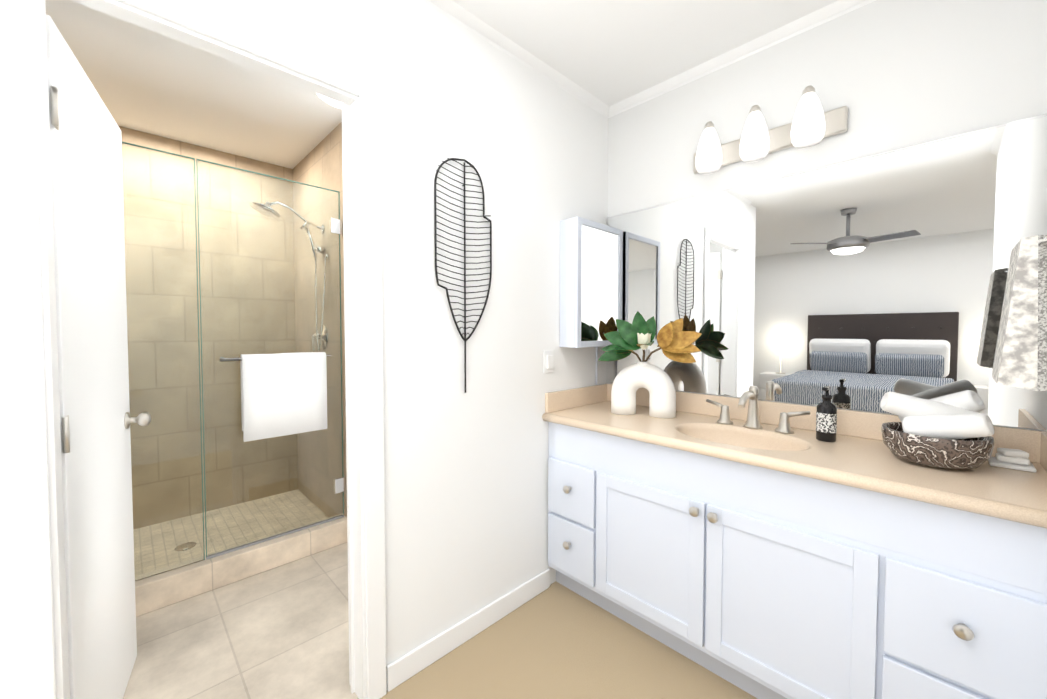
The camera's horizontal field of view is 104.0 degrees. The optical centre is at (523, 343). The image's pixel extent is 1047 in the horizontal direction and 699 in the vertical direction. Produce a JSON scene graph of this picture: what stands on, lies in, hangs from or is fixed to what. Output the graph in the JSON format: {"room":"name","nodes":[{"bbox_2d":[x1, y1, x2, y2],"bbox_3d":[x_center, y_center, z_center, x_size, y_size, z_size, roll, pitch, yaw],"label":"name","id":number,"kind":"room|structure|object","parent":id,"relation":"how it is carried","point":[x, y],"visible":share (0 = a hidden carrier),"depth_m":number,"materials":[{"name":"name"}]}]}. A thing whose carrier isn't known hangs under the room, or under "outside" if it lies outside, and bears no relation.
{"room":"bathroom","nodes":[
{"label":"bathroom","id":0,"kind":"room"},
{"bbox_2d":[123,543,358,698],"bbox_3d":[-1.601,1.277,2.069,1.677,0.060,2.360,-2,2,-44],"label":"floor","id":1,"kind":"structure","parent":0,"point":[281,632],"depth_m":1.73,"materials":[{"name":"tile"}]},
{"bbox_2d":[133,489,328,575],"bbox_3d":[-2.034,1.218,2.448,1.507,0.033,0.950,-2,2,-44],"label":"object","id":2,"kind":"structure","parent":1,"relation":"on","point":[197,529],"depth_m":2.65,"materials":[{"name":"tile"}]},
{"bbox_2d":[135,514,346,616],"bbox_3d":[-1.661,1.177,2.063,1.503,0.140,0.120,-2,2,-44],"label":"shower curb","id":3,"kind":"structure","parent":1,"relation":"on","point":[159,591],"depth_m":2.12,"materials":[{"name":"tile"}]},
{"bbox_2d":[122,141,345,580],"bbox_3d":[-1.642,0.094,2.010,1.502,2.023,0.134,-2,2,-44],"label":"glass","id":4,"kind":"object","parent":3,"relation":"on","point":[283,394],"visible":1,"depth_m":2.19,"materials":[{"name":"clear glass"}]},
{"bbox_2d":[0,0,607,698],"bbox_3d":[-0.389,-0.036,1.644,2.580,2.590,0.120,-2,2,-44],"label":"wall","id":5,"kind":"structure","parent":0,"point":[466,454],"depth_m":1.69,"materials":[{"name":"white paint"}]},
{"bbox_2d":[46,15,150,698],"bbox_3d":[-1.361,0.224,1.302,0.175,2.068,0.710,-1,2,-34],"label":"door leaf","id":6,"kind":"structure","parent":5,"relation":"in","point":[96,419],"depth_m":1.22,"materials":[{"name":"white paint"},{"name":"brushed nickel"}]},
{"bbox_2d":[0,0,386,698],"bbox_3d":[-0.850,0.191,1.202,0.848,2.164,0.156,-2,2,-44],"label":"door frame","id":7,"kind":"structure","parent":5,"relation":"attached to","point":[34,600],"depth_m":0.93,"materials":[{"name":"white wood"}]},
{"bbox_2d":[434,158,491,392],"bbox_3d":[-0.243,-0.274,1.681,0.283,0.954,0.017,-2,2,-44],"label":"art","id":8,"kind":"object","parent":5,"relation":"attached to","point":[464,338],"visible":1,"depth_m":1.67,"materials":[{"name":"black metal"}]},
{"bbox_2d":[387,569,549,691],"bbox_3d":[-0.182,1.208,1.791,0.874,0.095,0.013,-2,2,-44],"label":"baseboard","id":9,"kind":"structure","parent":5,"relation":"attached to","point":[405,667],"depth_m":1.70,"materials":[{"name":"white"}]},
{"bbox_2d":[422,0,611,117],"bbox_3d":[-0.378,-1.305,1.508,2.460,0.044,0.032,-2,2,-44],"label":"crown molding","id":10,"kind":"structure","parent":5,"relation":"attached to","point":[460,15],"depth_m":1.84,"materials":[{"name":"white wood"}]},
{"bbox_2d":[543,350,552,372],"bbox_3d":[0.130,0.089,2.054,0.070,0.115,0.019,-2,2,-44],"label":"light switch","id":11,"kind":"object","parent":5,"relation":"attached to","point":[547,361],"visible":1,"depth_m":2.04,"materials":[{"name":"white plastic"}]},
{"bbox_2d":[559,216,622,384],"bbox_3d":[0.372,-0.198,2.212,0.406,0.873,0.118,-2,2,-44],"label":"medicine cabinet","id":12,"kind":"object","parent":5,"relation":"attached to","point":[591,263],"visible":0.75,"depth_m":2.10,"materials":[{"name":"white"}]},
{"bbox_2d":[45,0,837,168],"bbox_3d":[-1.067,-1.324,-0.187,6.050,0.100,7.740,-2,2,-44],"label":"ceiling","id":13,"kind":"structure","parent":0,"point":[607,52],"depth_m":1.94,"materials":[{"name":"white paint"}]},
{"bbox_2d":[317,94,342,107],"bbox_3d":[-0.954,-1.298,2.129,0.280,0.095,0.280,-2,2,-44],"label":"recessed light","id":14,"kind":"object","parent":13,"relation":"in","point":[334,103],"visible":0.21,"depth_m":2.13,"materials":[{"name":"white"}]},
{"bbox_2d":[380,581,757,698],"bbox_3d":[-1.067,1.345,-0.104,6.050,0.060,7.500,-2,2,-44],"label":"floor carpet","id":15,"kind":"object","parent":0,"point":[555,640],"depth_m":1.61,"materials":[{"name":"beige carpet"}]},
{"bbox_2d":[542,384,1046,698],"bbox_3d":[0.856,0.720,1.661,0.560,1.079,1.621,-2,2,-44],"label":"bathroom vanity","id":16,"kind":"object","parent":15,"relation":"on","point":[749,542],"visible":1,"depth_m":1.33,"materials":[{"name":"white wood"}]},
{"bbox_2d":[598,311,700,417],"bbox_3d":[0.584,0.096,1.935,0.474,0.506,0.228,1,2,24],"label":"vase","id":17,"kind":"object","parent":16,"relation":"on","point":[674,341],"visible":1,"depth_m":1.96,"materials":[{"name":"white ceramic"}]},
{"bbox_2d":[816,386,836,441],"bbox_3d":[1.129,0.261,1.525,0.077,0.203,0.063,-2,2,-44],"label":"soap dispenser","id":18,"kind":"object","parent":16,"relation":"on","point":[826,420],"visible":1,"depth_m":1.51,"materials":[{"name":"black plastic"}]},
{"bbox_2d":[880,390,994,468],"bbox_3d":[1.274,0.255,1.270,0.248,0.231,0.250,-2,2,-44],"label":"bowl","id":19,"kind":"object","parent":16,"relation":"on","point":[953,431],"visible":1,"depth_m":1.22,"materials":[{"name":"brown"}]},
{"bbox_2d":[988,448,1036,472],"bbox_3d":[1.480,0.346,1.241,0.090,0.050,0.090,-2,2,-44],"label":"stack","id":20,"kind":"object","parent":16,"relation":"on","point":[1015,459],"visible":0.94,"depth_m":1.22,"materials":[{"name":"white fabric"}]},
{"bbox_2d":[606,0,1046,431],"bbox_3d":[1.140,-0.041,1.830,0.129,2.590,1.745,-2,2,-44],"label":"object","id":21,"kind":"object","parent":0,"point":[866,283],"depth_m":1.58,"materials":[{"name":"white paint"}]},
{"bbox_3d":[0.785,0.005,0.352,2.460,2.590,0.120,-2,2,-44],"label":"wall","id":22,"kind":"structure","parent":0,"visible":0},
{"bbox_2d":[610,0,875,115],"bbox_3d":[1.055,-1.313,1.775,0.032,0.044,1.530,-2,2,-44],"label":"crown molding","id":23,"kind":"structure","parent":22,"relation":"attached to","point":[838,8],"depth_m":1.84,"materials":[{"name":"white"}]},
{"bbox_2d":[693,85,847,173],"bbox_3d":[0.998,-0.896,1.752,0.162,0.221,0.600,-2,2,-44],"label":"sconce","id":24,"kind":"object","parent":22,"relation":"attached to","point":[813,123],"visible":1,"depth_m":1.70,"materials":[{"name":"white glass"}]},
{"bbox_2d":[991,235,1046,390],"bbox_3d":[1.321,-0.077,1.047,0.610,0.377,0.147,-2,2,-44],"label":"towel","id":25,"kind":"object","parent":22,"relation":"attached to","point":[1020,359],"visible":1,"depth_m":0.98,"materials":[{"name":"grey fabric"}]},
{"bbox_3d":[-2.457,-0.070,2.757,1.647,2.590,0.120,-2,2,-44],"label":"wall","id":26,"kind":"structure","parent":0,"visible":0},
{"bbox_2d":[118,126,297,528],"bbox_3d":[-2.369,-0.070,2.752,1.527,2.590,0.010,-2,2,-44],"label":"shower wall tile","id":27,"kind":"structure","parent":26,"relation":"attached to","point":[128,135],"depth_m":2.85,"materials":[{"name":"beige tile"}]},
{"bbox_2d":[290,122,346,516],"bbox_3d":[-1.441,-0.074,2.887,0.010,2.590,1.050,-2,2,-44],"label":"shower wall tile","id":28,"kind":"structure","parent":26,"relation":"attached to","point":[319,164],"depth_m":2.81,"materials":[{"name":"beige tile"}]},
{"bbox_2d":[250,201,328,351],"bbox_3d":[-1.504,-0.421,2.632,0.418,0.959,0.223,-2,2,-44],"label":"shower head","id":29,"kind":"object","parent":28,"relation":"attached to","point":[320,335],"depth_m":2.69}
]}

